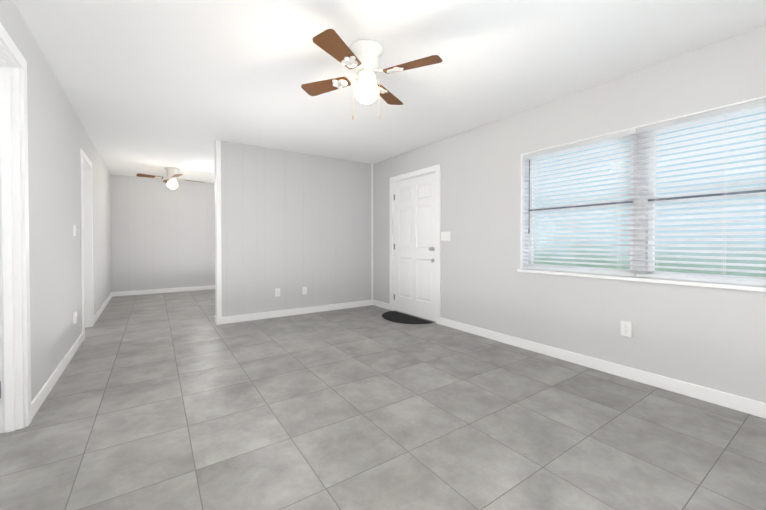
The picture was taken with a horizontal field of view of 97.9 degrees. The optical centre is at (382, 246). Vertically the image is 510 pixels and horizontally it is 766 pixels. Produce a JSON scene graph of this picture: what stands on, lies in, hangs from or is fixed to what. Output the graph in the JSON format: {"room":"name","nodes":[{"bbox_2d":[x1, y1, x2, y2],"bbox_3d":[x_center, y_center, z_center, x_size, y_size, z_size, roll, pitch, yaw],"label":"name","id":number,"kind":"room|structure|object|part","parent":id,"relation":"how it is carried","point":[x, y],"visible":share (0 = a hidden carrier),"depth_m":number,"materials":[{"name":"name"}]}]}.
{"room":"living room","nodes":[
{"label":"living room","id":0,"kind":"room"},
{"bbox_2d":[0,0,111,401],"bbox_3d":[-2.761,-0.159,2.767,0.120,2.440,9.850,-1,1,-35],"label":"wall","id":1,"kind":"structure","parent":0,"point":[58,138],"depth_m":2.64,"materials":[{"name":"paint"}]},
{"bbox_2d":[0,23,31,432],"bbox_3d":[-1.883,-0.014,1.521,0.152,2.182,1.124,-1,1,-35],"label":"door frame","id":2,"kind":"structure","parent":1,"relation":"attached to","point":[15,373],"depth_m":1.93,"materials":[{"name":"white wood"}]},
{"bbox_2d":[31,333,82,418],"bbox_3d":[-2.738,1.012,2.865,0.013,0.095,2.020,-1,1,-35],"label":"baseboard","id":3,"kind":"structure","parent":1,"relation":"attached to","point":[42,395],"depth_m":2.52,"materials":[{"name":"white wood"}]},
{"bbox_2d":[73,311,76,323],"bbox_3d":[-3.038,0.704,3.298,0.026,0.116,0.072,-1,1,-35],"label":"outlet","id":4,"kind":"object","parent":1,"relation":"attached to","point":[74,317],"visible":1,"depth_m":3.27,"materials":[{"name":"white plastic"}]},
{"bbox_2d":[73,224,76,235],"bbox_3d":[-3.079,-0.156,3.344,0.024,0.116,0.116,-1,1,-35],"label":"light switch","id":5,"kind":"object","parent":1,"relation":"attached to","point":[74,230],"visible":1,"depth_m":3.33,"materials":[{"name":"white plastic"}]},
{"bbox_2d":[80,149,93,340],"bbox_3d":[-3.616,-0.015,3.983,0.152,2.122,0.824,-1,1,-35],"label":"door frame","id":6,"kind":"structure","parent":1,"relation":"attached to","point":[86,241],"depth_m":4.26,"materials":[{"name":"white wood"}]},
{"bbox_2d":[94,292,111,323],"bbox_3d":[-4.614,0.979,5.531,0.013,0.095,2.820,-1,1,-35],"label":"baseboard","id":7,"kind":"structure","parent":1,"relation":"attached to","point":[100,310],"depth_m":5.23,"materials":[{"name":"white wood"}]},
{"bbox_2d":[110,174,214,291],"bbox_3d":[-5.038,-0.213,7.055,6.600,2.440,0.200,0,1,-34],"label":"wall","id":8,"kind":"structure","parent":0,"point":[161,238],"depth_m":7.13,"materials":[{"name":"grey paint"}]},
{"bbox_2d":[112,285,214,296],"bbox_3d":[-3.841,0.951,7.760,3.845,0.095,0.013,0,1,-34],"label":"baseboard","id":9,"kind":"structure","parent":8,"relation":"attached to","point":[153,291],"depth_m":7.14,"materials":[{"name":"white wood"}]},
{"bbox_2d":[221,141,370,316],"bbox_3d":[-1.219,-0.189,5.167,2.430,2.440,0.150,0,1,-34],"label":"wall","id":10,"kind":"structure","parent":0,"point":[293,224],"depth_m":4.97,"materials":[{"name":"grey paint"}]},
{"bbox_2d":[214,140,221,317],"bbox_3d":[-2.216,-0.181,4.485,0.055,2.440,0.166,0,1,-34],"label":"trim","id":11,"kind":"structure","parent":10,"relation":"attached to","point":[218,268],"depth_m":4.42,"materials":[{"name":"white wood"}]},
{"bbox_2d":[275,288,279,296],"bbox_3d":[-1.533,0.675,4.866,0.072,0.116,0.010,0,1,-34],"label":"outlet","id":12,"kind":"object","parent":10,"relation":"attached to","point":[277,291],"visible":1,"depth_m":4.86,"materials":[{"name":"white plastic"}]},
{"bbox_2d":[216,300,371,324],"bbox_3d":[-1.199,0.984,5.091,2.428,0.095,0.021,0,1,-34],"label":"baseboard","id":13,"kind":"structure","parent":10,"relation":"attached to","point":[258,316],"depth_m":4.94,"materials":[{"name":"white wood"}]},
{"bbox_2d":[302,287,306,294],"bbox_3d":[-1.194,0.682,5.096,0.070,0.114,0.014,0,1,-34],"label":"outlet","id":14,"kind":"object","parent":10,"relation":"attached to","point":[304,290],"visible":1,"depth_m":5.09,"materials":[{"name":"white plastic"}]},
{"bbox_2d":[371,164,372,304],"bbox_3d":[-0.185,-0.197,5.776,0.035,2.440,0.012,0,1,-34],"label":"trim","id":15,"kind":"structure","parent":10,"relation":"attached to","point":[372,233],"depth_m":5.77,"materials":[{"name":"white wood"}]},
{"bbox_2d":[0,289,765,509],"bbox_3d":[-2.231,1.106,3.146,6.800,0.100,9.850,0,1,-34],"label":"floor","id":16,"kind":"structure","parent":0,"point":[172,401],"depth_m":1.97,"materials":[{"name":"tile"}]},
{"bbox_2d":[382,311,432,323],"bbox_3d":[0.243,1.029,4.771,0.420,0.012,0.920,0,1,-34],"label":"doormat","id":17,"kind":"object","parent":16,"relation":"on","point":[395,316],"visible":1,"depth_m":4.74,"materials":[{"name":"black rubber"}]},
{"bbox_2d":[13,0,765,183],"bbox_3d":[-2.231,-1.433,3.114,6.800,0.100,9.850,0,1,-34],"label":"ceiling","id":18,"kind":"structure","parent":0,"point":[153,87],"depth_m":2.50,"materials":[{"name":"paint"}]},
{"bbox_2d":[136,167,204,194],"bbox_3d":[-3.853,-1.175,6.109,0.823,0.492,0.823,0,1,3],"label":"ceiling fan","id":19,"kind":"object","parent":18,"relation":"hanging from","point":[172,174],"depth_m":6.03,"materials":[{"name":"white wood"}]},
{"bbox_3d":[-3.853,-1.125,6.109,0.172,0.155,0.172,0,1,-34],"label":"far ceiling fan shade","id":20,"kind":"part","parent":19,"relation":"part of","materials":[{"name":"white glass"}]},
{"bbox_2d":[301,29,441,119],"bbox_3d":[-0.116,-1.128,2.329,0.824,0.492,0.824,0,1,-19],"label":"ceiling fan","id":21,"kind":"object","parent":18,"relation":"hanging from","point":[360,58],"depth_m":2.25,"materials":[{"name":"brown wood"}]},
{"bbox_3d":[-0.116,-1.078,2.329,0.172,0.155,0.172,0,1,-34],"label":"main ceiling fan shade","id":22,"kind":"part","parent":21,"relation":"part of","materials":[{"name":"white glass"}]},
{"bbox_2d":[373,24,765,402],"bbox_3d":[0.493,-0.187,4.993,0.200,2.440,9.850,0,1,-34],"label":"wall","id":23,"kind":"structure","parent":0,"point":[711,338],"depth_m":2.92,"materials":[{"name":"paint"}]},
{"bbox_2d":[373,300,389,309],"bbox_3d":[-0.027,0.978,5.578,0.013,0.095,0.518,0,1,-34],"label":"baseboard","id":24,"kind":"structure","parent":23,"relation":"attached to","point":[381,304],"depth_m":5.56,"materials":[{"name":"white wood"}]},
{"bbox_2d":[394,172,435,321],"bbox_3d":[0.439,0.010,4.900,0.114,2.025,0.990,0,1,-34],"label":"front door","id":25,"kind":"structure","parent":23,"relation":"in","point":[414,246],"depth_m":4.86,"materials":[{"name":"white wood"}]},
{"bbox_2d":[390,164,440,323],"bbox_3d":[0.517,-0.027,4.945,0.216,2.122,1.144,0,1,-34],"label":"door frame","id":26,"kind":"structure","parent":23,"relation":"attached to","point":[425,171],"depth_m":4.49,"materials":[{"name":"white wood"}]},
{"bbox_2d":[441,232,449,240],"bbox_3d":[0.807,-0.129,4.336,0.024,0.116,0.162,0,1,-34],"label":"light switch","id":27,"kind":"object","parent":23,"relation":"attached to","point":[445,236],"visible":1,"depth_m":4.34,"materials":[{"name":"white plastic"}]},
{"bbox_2d":[440,317,765,418],"bbox_3d":[1.912,1.014,2.744,0.013,0.095,4.110,0,1,-34],"label":"baseboard","id":28,"kind":"structure","parent":23,"relation":"attached to","point":[741,404],"depth_m":2.65,"materials":[{"name":"white wood"}]},
{"bbox_2d":[621,321,631,336],"bbox_3d":[1.950,0.662,2.674,0.026,0.116,0.072,0,1,-34],"label":"outlet","id":29,"kind":"object","parent":23,"relation":"attached to","point":[626,328],"visible":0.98,"depth_m":2.66,"materials":[{"name":"white plastic"}]},
{"bbox_2d":[632,135,648,276],"bbox_3d":[2.094,-0.343,2.700,0.105,1.190,0.084,0,1,-34],"label":"window post","id":30,"kind":"object","parent":23,"relation":"attached to","point":[639,237],"visible":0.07,"depth_m":2.67,"materials":[{"name":"paint"}]},
{"bbox_2d":[517,96,765,291],"bbox_3d":[2.061,-0.332,2.677,0.225,1.212,2.040,0,1,-34],"label":"window","id":31,"kind":"structure","parent":23,"relation":"in","point":[690,282],"depth_m":2.66,"materials":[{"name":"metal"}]},
{"bbox_2d":[522,129,638,275],"bbox_3d":[1.737,-0.347,3.054,0.066,1.164,0.984,0,1,-34],"label":"window blind","id":32,"kind":"object","parent":31,"relation":"attached to","point":[624,136],"visible":1,"depth_m":2.98,"materials":[{"name":"white plastic"}]},
{"bbox_2d":[636,98,765,285],"bbox_3d":[2.296,-0.336,2.240,0.062,1.164,0.984,0,1,-34],"label":"window blind","id":33,"kind":"object","parent":31,"relation":"attached to","point":[739,110],"visible":1,"depth_m":2.32,"materials":[{"name":"white plastic"}]},
{"label":"outside","id":34,"kind":"structure","parent":0,"visible":0},
{"bbox_2d":[534,112,765,276],"bbox_3d":[6.232,-1.971,5.304,0.050,10.000,26.000,0,1,-34],"label":"window glass","id":35,"kind":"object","parent":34,"point":[689,242],"depth_m":6.31,"materials":[{"name":"clear glass"}]}
]}

